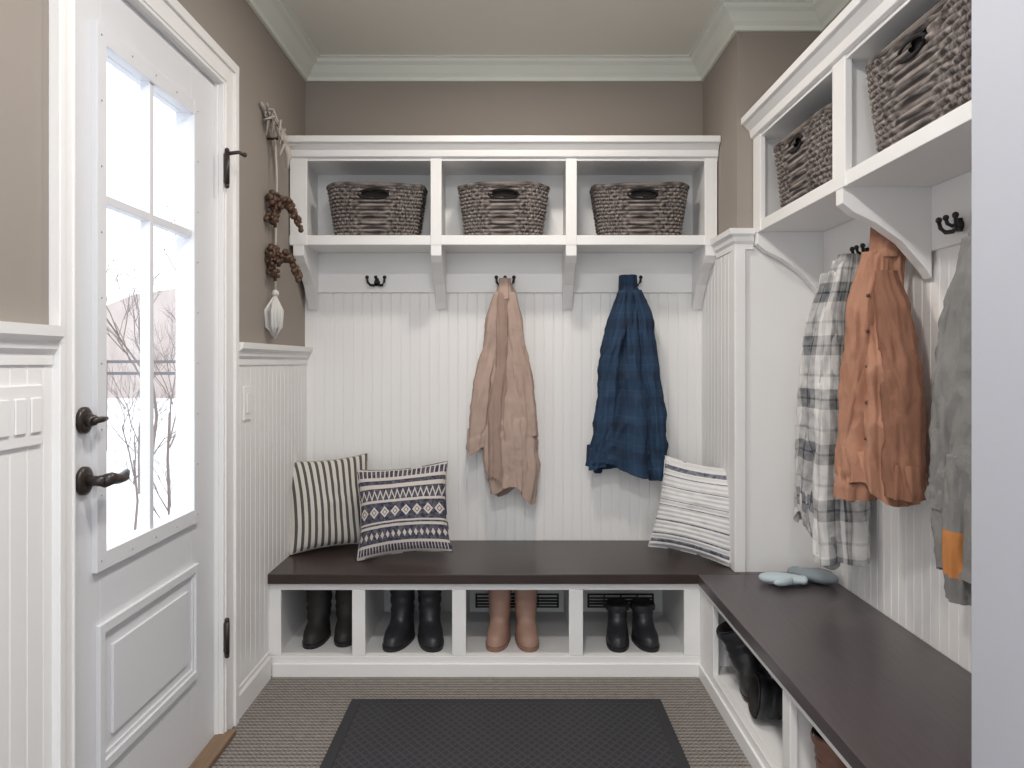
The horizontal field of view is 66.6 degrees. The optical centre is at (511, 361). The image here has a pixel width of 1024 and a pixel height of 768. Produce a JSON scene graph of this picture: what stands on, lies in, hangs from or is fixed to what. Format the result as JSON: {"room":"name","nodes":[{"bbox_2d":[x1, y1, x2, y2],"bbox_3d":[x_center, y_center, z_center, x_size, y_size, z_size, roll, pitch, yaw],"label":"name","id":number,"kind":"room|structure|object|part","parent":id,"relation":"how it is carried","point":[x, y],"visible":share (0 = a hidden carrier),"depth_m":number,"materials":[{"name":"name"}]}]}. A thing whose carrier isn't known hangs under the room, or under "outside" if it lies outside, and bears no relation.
{"room":"mudroom","nodes":[
{"label":"mudroom","id":0,"kind":"room"},
{"bbox_2d":[0,0,304,346],"bbox_3d":[-0.970,-0.075,1.068,0.120,2.490,4.736,0,0,0],"label":"wall","id":1,"kind":"structure","parent":0,"point":[266,74],"depth_m":2.33,"materials":[{"name":"beige paint"}]},
{"bbox_2d":[0,365,51,767],"bbox_3d":[-0.902,0.540,0.115,0.001,1.080,2.830,0,0,0],"label":"beadboard","id":2,"kind":"object","parent":1,"relation":"attached to","point":[25,472],"visible":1,"depth_m":1.45,"materials":[{"name":"white paint"}]},
{"bbox_2d":[0,385,41,450],"bbox_3d":[-0.897,0.100,1.395,0.010,0.114,0.190,0,0,0],"label":"light switch","id":3,"kind":"object","parent":2,"relation":"attached to","point":[20,406],"visible":1,"depth_m":1.42,"materials":[{"name":"plastic"}]},
{"bbox_2d":[0,321,65,364],"bbox_3d":[-0.892,-0.033,0.114,0.036,0.075,2.828,0,0,0],"label":"trim","id":4,"kind":"structure","parent":1,"relation":"attached to","point":[20,343],"depth_m":1.43,"materials":[{"name":"white paint"}]},
{"bbox_2d":[49,0,238,767],"bbox_3d":[-0.958,0.106,2.033,0.144,2.128,1.005,0,0,0],"label":"door frame","id":5,"kind":"structure","parent":1,"relation":"attached to","point":[170,18],"depth_m":1.58,"materials":[{"name":"white paint"}]},
{"bbox_2d":[75,0,246,767],"bbox_3d":[-0.895,0.148,2.022,0.140,2.019,0.837,0,0,0],"label":"door","id":6,"kind":"structure","parent":1,"relation":"in","point":[144,596],"depth_m":1.98,"materials":[{"name":"paint"}]},
{"bbox_2d":[75,407,108,433],"bbox_3d":[-0.899,0.125,1.674,0.041,0.058,0.062,0,0,0],"label":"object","id":7,"kind":"structure","parent":6,"relation":"attached to","point":[85,420],"depth_m":1.66,"materials":[{"name":"brown metal"}]},
{"bbox_3d":[-0.886,0.255,1.704,0.067,0.062,0.127,0,0,0],"label":"door lever handle","id":8,"kind":"part","parent":6,"relation":"part of","materials":[{"name":"black metal"}]},
{"bbox_3d":[-0.883,0.854,2.423,0.019,0.125,0.034,0,0,0],"label":"door hinge","id":9,"kind":"part","parent":6,"relation":"part of","materials":[{"name":"black metal"}]},
{"bbox_3d":[-0.859,-0.600,2.423,0.068,0.125,0.034,0,0,0],"label":"door hinge","id":10,"kind":"part","parent":6,"relation":"part of","materials":[{"name":"black metal"}]},
{"bbox_2d":[239,652,270,718],"bbox_3d":[-0.901,1.117,2.712,0.018,0.105,0.345,0,0,0],"label":"baseboard","id":11,"kind":"structure","parent":1,"relation":"attached to","point":[253,684],"depth_m":2.70,"materials":[{"name":"white paint"}]},
{"bbox_2d":[239,364,306,684],"bbox_3d":[-0.902,0.540,2.988,0.001,1.080,0.896,0,0,0],"label":"beadboard","id":12,"kind":"object","parent":1,"relation":"attached to","point":[271,442],"visible":0.77,"depth_m":2.83,"materials":[{"name":"white paint"}]},
{"bbox_2d":[243,386,251,420],"bbox_3d":[-0.897,0.140,2.647,0.010,0.114,0.075,0,0,0],"label":"light switch","id":13,"kind":"object","parent":12,"relation":"attached to","point":[247,391],"visible":1,"depth_m":2.63,"materials":[{"name":"plastic"}]},
{"bbox_2d":[239,342,312,364],"bbox_3d":[-0.892,-0.028,2.988,0.036,0.075,0.896,0,0,0],"label":"trim","id":14,"kind":"structure","parent":1,"relation":"attached to","point":[249,353],"depth_m":2.88,"materials":[{"name":"white paint"}]},
{"bbox_2d":[259,102,303,338],"bbox_3d":[-0.867,-0.509,2.898,0.104,0.850,0.207,0,0,35],"label":"wall hanging","id":15,"kind":"object","parent":1,"relation":"attached to","point":[273,312],"depth_m":2.88,"materials":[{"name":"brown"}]},
{"bbox_2d":[212,676,751,767],"bbox_3d":[0.135,1.220,1.130,2.330,0.100,4.860,0,0,0],"label":"floor","id":16,"kind":"structure","parent":0,"point":[293,722],"depth_m":2.67,"materials":[{"name":"carpet"}]},
{"bbox_2d":[189,729,235,767],"bbox_3d":[-0.948,1.161,2.005,0.165,0.018,0.890,0,0,0],"label":"threshold","id":17,"kind":"object","parent":16,"relation":"on","point":[216,746],"visible":0.56,"depth_m":2.32,"materials":[{"name":"brown wood"}]},
{"bbox_2d":[319,699,690,767],"bbox_3d":[-0.020,1.163,2.215,1.060,0.014,0.930,0,0,0],"label":"door mat","id":18,"kind":"object","parent":16,"relation":"on","point":[371,733],"visible":1,"depth_m":2.42,"materials":[{"name":"rubber"}]},
{"bbox_2d":[268,541,971,767],"bbox_3d":[0.128,0.977,2.369,2.073,0.386,2.133,0,0,0],"label":"storage bench","id":19,"kind":"object","parent":16,"relation":"on","point":[878,694],"visible":0.91,"depth_m":2.88,"materials":[{"name":"white paint"}]},
{"bbox_2d":[302,590,331,649],"bbox_3d":[-0.765,0.974,3.059,0.114,0.238,0.197,0,0,0],"label":"boot","id":20,"kind":"object","parent":19,"relation":"on","point":[317,631],"visible":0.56,"depth_m":3.05,"materials":[{"name":"black leather"}]},
{"bbox_2d":[289,453,367,555],"bbox_3d":[-0.766,0.589,3.272,0.368,0.388,0.168,0,0,-29],"label":"striped cushion","id":21,"kind":"object","parent":19,"relation":"on","point":[325,498],"visible":0.85,"depth_m":3.21,"materials":[{"name":"white fabric"}]},
{"bbox_2d":[334,590,351,647],"bbox_3d":[-0.658,0.974,3.079,0.114,0.238,0.197,0,0,0],"label":"boot","id":22,"kind":"object","parent":19,"relation":"on","point":[342,635],"visible":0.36,"depth_m":3.06,"materials":[{"name":"black leather"}]},
{"bbox_2d":[382,590,414,652],"bbox_3d":[-0.445,0.974,3.035,0.110,0.238,0.214,0,0,16],"label":"rubber boot","id":23,"kind":"object","parent":19,"relation":"on","point":[400,632],"visible":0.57,"depth_m":3.03,"materials":[{"name":"black rubber"}]},
{"bbox_2d":[356,461,452,560],"bbox_3d":[-0.435,0.593,3.128,0.401,0.379,0.189,0,0,-3],"label":"patterned cushion","id":24,"kind":"object","parent":19,"relation":"on","point":[404,510],"visible":1,"depth_m":3.08,"materials":[{"name":"fabric"}]},
{"bbox_2d":[417,590,443,652],"bbox_3d":[-0.314,0.974,3.035,0.110,0.238,0.215,0,0,-14],"label":"rubber boot","id":25,"kind":"object","parent":19,"relation":"on","point":[430,632],"visible":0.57,"depth_m":3.02,"materials":[{"name":"black rubber"}]},
{"bbox_2d":[486,590,511,651],"bbox_3d":[-0.048,0.979,3.035,0.107,0.228,0.208,0,0,0],"label":"boot","id":26,"kind":"object","parent":19,"relation":"on","point":[498,637],"visible":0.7,"depth_m":3.03,"materials":[{"name":"leather"}]},
{"bbox_2d":[475,593,558,607],"bbox_3d":[0.022,1.044,3.409,0.365,0.061,0.012,0,0,0],"label":"vent grille","id":27,"kind":"object","parent":19,"relation":"attached to","point":[476,594],"visible":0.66,"depth_m":3.40,"materials":[{"name":"metal"}]},
{"bbox_2d":[514,590,538,652],"bbox_3d":[0.054,0.979,3.034,0.106,0.228,0.208,0,0,0],"label":"boot","id":28,"kind":"object","parent":19,"relation":"on","point":[526,631],"visible":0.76,"depth_m":3.03,"materials":[{"name":"leather"}]},
{"bbox_2d":[605,598,629,652],"bbox_3d":[0.412,1.016,3.020,0.098,0.153,0.183,0,0,0],"label":"boot","id":29,"kind":"object","parent":19,"relation":"on","point":[617,636],"visible":1,"depth_m":3.00,"materials":[{"name":"rubber"}]},
{"bbox_2d":[587,593,653,607],"bbox_3d":[0.475,1.044,3.409,0.290,0.061,0.012,0,0,0],"label":"vent grille","id":30,"kind":"object","parent":19,"relation":"attached to","point":[588,594],"visible":0.64,"depth_m":3.40,"materials":[{"name":"metal"}]},
{"bbox_2d":[630,598,659,652],"bbox_3d":[0.514,1.016,3.021,0.100,0.153,0.183,0,0,0],"label":"boot","id":31,"kind":"object","parent":19,"relation":"on","point":[644,635],"visible":1,"depth_m":3.01,"materials":[{"name":"rubber"}]},
{"bbox_2d":[648,455,730,566],"bbox_3d":[0.732,0.585,3.101,0.388,0.395,0.164,0,0,30],"label":"woven cushion","id":32,"kind":"object","parent":19,"relation":"on","point":[692,517],"visible":0.9,"depth_m":3.05,"materials":[{"name":"white fabric"}]},
{"bbox_2d":[716,621,770,701],"bbox_3d":[0.774,0.976,2.571,0.178,0.234,0.227,0,0,0],"label":"boot","id":33,"kind":"object","parent":19,"relation":"on","point":[745,662],"visible":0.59,"depth_m":2.55,"materials":[{"name":"rubber"}]},
{"bbox_2d":[748,672,782,719],"bbox_3d":[0.826,1.022,2.329,0.212,0.141,0.204,0,0,8],"label":"boot","id":34,"kind":"object","parent":19,"relation":"on","point":[765,695],"visible":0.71,"depth_m":2.33,"materials":[{"name":"rubber"}]},
{"bbox_2d":[758,572,807,585],"bbox_3d":[0.954,0.762,2.736,0.163,0.040,0.106,0,0,0],"label":"mitten","id":35,"kind":"object","parent":19,"relation":"on","point":[777,578],"visible":1,"depth_m":2.72,"materials":[{"name":"fabric"}]},
{"bbox_2d":[787,566,838,584],"bbox_3d":[1.073,0.760,2.783,0.176,0.044,0.119,0,0,26],"label":"mitten","id":36,"kind":"object","parent":19,"relation":"on","point":[815,575],"visible":0.91,"depth_m":2.74,"materials":[{"name":"fabric"}]},
{"bbox_2d":[810,727,846,767],"bbox_3d":[0.785,0.996,1.851,0.111,0.193,0.203,0,0,0],"label":"boot","id":37,"kind":"object","parent":19,"relation":"on","point":[825,757],"visible":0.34,"depth_m":1.86,"materials":[{"name":"leather"}]},
{"bbox_2d":[286,0,718,54],"bbox_3d":[0.135,-1.370,1.130,2.330,0.100,4.860,0,0,0],"label":"ceiling","id":38,"kind":"structure","parent":0,"point":[334,27],"depth_m":3.08,"materials":[{"name":"paint"}]},
{"bbox_2d":[305,82,702,540],"bbox_3d":[0.135,-0.075,3.496,2.330,2.490,0.120,0,0,0],"label":"wall","id":39,"kind":"structure","parent":0,"point":[331,108],"depth_m":3.44,"materials":[{"name":"beige paint"}]},
{"bbox_2d":[466,278,540,504],"bbox_3d":[-0.037,0.126,3.351,0.321,0.968,0.123,0,0,-5],"label":"shirt","id":40,"kind":"object","parent":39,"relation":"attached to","point":[503,423],"visible":1,"depth_m":3.31,"materials":[{"name":"fabric"}]},
{"bbox_2d":[305,293,701,539],"bbox_3d":[-0.035,0.227,3.429,1.751,1.114,0.002,0,0,0],"label":"beadboard","id":41,"kind":"object","parent":39,"relation":"attached to","point":[390,376],"visible":0.66,"depth_m":3.43,"materials":[{"name":"white paint"}]},
{"bbox_2d":[287,135,720,308],"bbox_3d":[-0.035,-0.570,3.283,1.749,0.680,0.304,0,0,0],"label":"cubby shelf","id":42,"kind":"object","parent":39,"relation":"attached to","point":[569,165],"visible":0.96,"depth_m":3.18,"materials":[{"name":"white paint"}]},
{"bbox_2d":[326,181,427,234],"bbox_3d":[-0.567,-0.629,3.300,0.414,0.220,0.240,0,0,0],"label":"wicker basket","id":43,"kind":"object","parent":42,"relation":"in","point":[357,208],"visible":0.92,"depth_m":3.20,"materials":[{"name":"brown wicker"}]},
{"bbox_2d":[457,181,549,234],"bbox_3d":[-0.035,-0.629,3.300,0.390,0.220,0.243,0,0,0],"label":"wicker basket","id":44,"kind":"object","parent":42,"relation":"in","point":[489,207],"visible":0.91,"depth_m":3.20,"materials":[{"name":"brown wicker"}]},
{"bbox_2d":[589,182,689,234],"bbox_3d":[0.535,-0.629,3.300,0.408,0.220,0.240,0,0,0],"label":"wicker basket","id":45,"kind":"object","parent":42,"relation":"in","point":[636,208],"visible":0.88,"depth_m":3.20,"materials":[{"name":"brown wicker"}]},
{"bbox_2d":[318,253,691,292],"bbox_3d":[-0.035,-0.391,3.425,1.749,0.174,0.019,0,0,0],"label":"hook rail","id":46,"kind":"object","parent":39,"relation":"attached to","point":[337,272],"visible":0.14,"depth_m":3.42,"materials":[{"name":"white paint"}]},
{"bbox_2d":[365,275,385,286],"bbox_3d":[-0.590,-0.352,3.393,0.093,0.047,0.052,0,0,0],"label":"coat hook","id":47,"kind":"object","parent":46,"relation":"attached to","point":[376,282],"visible":1,"depth_m":3.38,"materials":[{"name":"black metal"}]},
{"bbox_2d":[494,275,515,285],"bbox_3d":[-0.030,-0.352,3.393,0.093,0.047,0.052,0,0,0],"label":"coat hook","id":48,"kind":"object","parent":46,"relation":"attached to","point":[495,276],"visible":0.65,"depth_m":3.38,"materials":[{"name":"black metal"}]},
{"bbox_2d":[637,275,642,285],"bbox_3d":[0.520,-0.352,3.393,0.093,0.047,0.052,0,0,0],"label":"coat hook","id":49,"kind":"object","parent":46,"relation":"attached to","point":[640,276],"visible":0.23,"depth_m":3.38,"materials":[{"name":"black metal"}]},
{"bbox_2d":[585,274,668,480],"bbox_3d":[0.493,0.069,3.343,0.355,0.885,0.132,0,0,0],"label":"shirt","id":50,"kind":"object","parent":49,"relation":"hanging from","point":[629,422],"visible":0.99,"depth_m":3.30,"materials":[{"name":"cotton flannel"}]},
{"bbox_2d":[246,0,851,81],"bbox_3d":[0.128,-1.278,1.068,2.075,0.085,4.736,0,0,0],"label":"crown molding","id":51,"kind":"structure","parent":39,"relation":"attached to","point":[729,17],"depth_m":3.37,"materials":[{"name":"paint"}]},
{"bbox_2d":[703,32,821,571],"bbox_3d":[1.063,-0.075,3.176,0.444,2.490,0.520,0,0,0],"label":"wall","id":52,"kind":"structure","parent":0,"point":[778,301],"depth_m":2.92,"materials":[{"name":"white paint"}]},
{"bbox_2d":[702,252,730,567],"bbox_3d":[0.834,0.177,3.191,0.001,1.214,0.490,0,0,0],"label":"beadboard","id":53,"kind":"object","parent":52,"relation":"attached to","point":[716,308],"visible":0.58,"depth_m":3.15,"materials":[{"name":"white paint"}]},
{"bbox_2d":[710,228,754,258],"bbox_3d":[0.852,-0.458,3.025,0.094,0.075,0.290,0,0,0],"label":"trim","id":54,"kind":"structure","parent":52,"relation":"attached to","point":[731,239],"depth_m":2.90,"materials":[{"name":"white wood"}]},
{"bbox_2d":[731,249,745,571],"bbox_3d":[0.850,0.181,2.928,0.042,1.206,0.047,0,0,0],"label":"trim","id":55,"kind":"structure","parent":52,"relation":"attached to","point":[738,256],"depth_m":2.90,"materials":[{"name":"white wood"}]},
{"bbox_3d":[0.850,0.181,2.928,0.042,1.206,0.047,0,0,0],"label":"corner post","id":56,"kind":"part","parent":55,"relation":"part of","materials":[{"name":"white paint"}]},
{"bbox_2d":[838,583,971,673],"bbox_3d":[1.225,-0.075,2.108,0.120,2.490,1.616,0,0,0],"label":"wall","id":57,"kind":"structure","parent":0,"point":[838,583],"depth_m":2.27,"materials":[{"name":"beige paint"}]},
{"bbox_2d":[741,0,971,293],"bbox_3d":[1.010,-0.570,2.108,0.309,0.680,1.612,0,0,0],"label":"cubby shelf","id":58,"kind":"object","parent":57,"relation":"attached to","point":[889,191],"visible":0.7,"depth_m":2.13,"materials":[{"name":"white paint"}]},
{"bbox_2d":[773,103,831,207],"bbox_3d":[1.028,-0.639,2.520,0.247,0.240,0.539,0,0,0],"label":"wicker basket","id":59,"kind":"object","parent":58,"relation":"in","point":[803,161],"visible":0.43,"depth_m":2.44,"materials":[{"name":"brown wicker"}]},
{"bbox_2d":[865,0,971,152],"bbox_3d":[1.028,-0.649,1.790,0.248,0.260,0.580,0,0,0],"label":"wicker basket","id":60,"kind":"object","parent":58,"relation":"in","point":[918,78],"visible":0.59,"depth_m":1.75,"materials":[{"name":"brown wicker"}]},
{"bbox_2d":[850,243,868,254],"bbox_3d":[1.122,-0.352,2.500,0.052,0.047,0.093,0,0,0],"label":"coat hook","id":61,"kind":"object","parent":57,"relation":"attached to","point":[862,245],"visible":0.66,"depth_m":2.50,"materials":[{"name":"black metal"}]},
{"bbox_2d":[793,253,870,569],"bbox_3d":[1.037,0.177,2.536,0.203,1.050,0.218,0,0,0],"label":"shirt","id":62,"kind":"object","parent":61,"relation":"hanging from","point":[838,529],"visible":0.75,"depth_m":2.47,"materials":[{"name":"white fabric"}]},
{"bbox_2d":[821,244,971,672],"bbox_3d":[1.158,0.227,2.108,0.001,1.114,1.616,0,0,0],"label":"beadboard","id":63,"kind":"object","parent":57,"relation":"attached to","point":[901,580],"visible":0.2,"depth_m":2.21,"materials":[{"name":"white paint"}]},
{"bbox_2d":[824,171,971,272],"bbox_3d":[1.155,-0.391,2.108,0.019,0.174,1.614,0,0,0],"label":"trim","id":64,"kind":"structure","parent":57,"relation":"attached to","point":[950,196],"depth_m":2.09,"materials":[{"name":"white paint"}]},
{"bbox_2d":[935,212,963,234],"bbox_3d":[1.122,-0.352,1.985,0.052,0.047,0.093,0,0,0],"label":"coat hook","id":65,"kind":"object","parent":57,"relation":"attached to","point":[958,225],"visible":1,"depth_m":1.98,"materials":[{"name":"black metal"}]},
{"bbox_2d":[972,0,1023,767],"bbox_3d":[1.026,-0.075,0.000,0.519,2.490,2.600,0,0,0],"label":"wall","id":66,"kind":"structure","parent":0,"point":[997,25],"depth_m":1.23,"materials":[{"name":"grey paint"}]},
{"bbox_3d":[1.122,-0.352,1.740,0.052,0.047,0.093,0,0,0],"label":"coat hook","id":67,"kind":"object","parent":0,"visible":0},
{"bbox_2d":[924,226,971,605],"bbox_3d":[1.061,0.097,1.740,0.154,0.890,0.408,0,0,0],"label":"jacket","id":68,"kind":"object","parent":67,"relation":"hanging from","point":[948,494],"visible":0.45,"depth_m":1.78,"materials":[{"name":"fabric"}]},
{"label":"outside","id":69,"kind":"structure","parent":0,"visible":0},
{"bbox_2d":[107,398,175,541],"bbox_3d":[-30.520,1.595,20.000,58.960,0.150,80.000,0,0,0],"label":"snow","id":70,"kind":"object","parent":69,"point":[121,498],"visible":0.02,"depth_m":11.57,"materials":[{"name":"white snow"}]},
{"bbox_2d":[107,236,174,447],"bbox_3d":[-5.642,-0.150,10.819,1.448,3.365,1.621,0,0,38],"label":"bare tree","id":71,"kind":"object","parent":70,"relation":"on","point":[108,269],"visible":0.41,"depth_m":10.90,"materials":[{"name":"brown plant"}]},
{"bbox_2d":[107,288,175,397],"bbox_3d":[-5.000,-0.788,33.500,70.000,4.715,1.000,0,0,0],"label":"hillside","id":72,"kind":"structure","parent":70,"relation":"on","point":[117,310],"depth_m":33.00,"materials":[{"name":"soil"},{"name":"snow"}]},
{"bbox_2d":[107,363,175,529],"bbox_3d":[-3.046,0.751,6.572,0.934,1.560,0.963,0,0,41],"label":"bare tree","id":73,"kind":"object","parent":70,"relation":"on","point":[112,390],"visible":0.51,"depth_m":6.60,"materials":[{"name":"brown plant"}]},
{"bbox_2d":[107,344,175,493],"bbox_3d":[-4.381,0.629,9.104,1.406,1.803,0.966,0,0,20],"label":"bare tree","id":74,"kind":"object","parent":70,"relation":"on","point":[166,397],"visible":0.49,"depth_m":9.05,"materials":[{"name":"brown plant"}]},
{"bbox_2d":[107,360,175,374],"bbox_3d":[-7.800,0.745,13.320,12.400,1.550,0.080,0,0,0],"label":"fence","id":75,"kind":"object","parent":70,"relation":"on","point":[110,361],"visible":0.02,"depth_m":13.30,"materials":[{"name":"grey wood"}]},
{"bbox_2d":[108,428,175,518],"bbox_3d":[-2.747,0.975,5.741,0.535,1.111,0.774,0,0,-38],"label":"bare tree","id":76,"kind":"object","parent":70,"relation":"on","point":[129,479],"visible":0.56,"depth_m":5.75,"materials":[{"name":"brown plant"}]},
{"bbox_2d":[123,303,175,506],"bbox_3d":[-3.312,0.358,8.434,0.967,2.348,1.837,0,0,22],"label":"bare tree","id":77,"kind":"object","parent":70,"relation":"on","point":[170,431],"visible":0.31,"depth_m":8.11,"materials":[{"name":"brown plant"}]},
{"bbox_2d":[124,158,175,321],"bbox_3d":[-5.434,-0.912,13.396,2.266,4.887,2.208,0,0,27],"label":"bare tree","id":78,"kind":"object","parent":70,"relation":"on","point":[170,313],"visible":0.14,"depth_m":12.97,"materials":[{"name":"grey plant"}]},
{"bbox_3d":[1.122,-0.352,2.245,0.052,0.047,0.093,0,0,0],"label":"coat hook","id":79,"kind":"object","parent":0,"visible":0},
{"bbox_2d":[833,227,927,506],"bbox_3d":[1.035,0.011,2.177,0.206,0.799,0.326,0,0,0],"label":"shirt","id":80,"kind":"object","parent":79,"relation":"hanging from","point":[881,443],"visible":0.91,"depth_m":2.15,"materials":[{"name":"fabric"}]}
]}

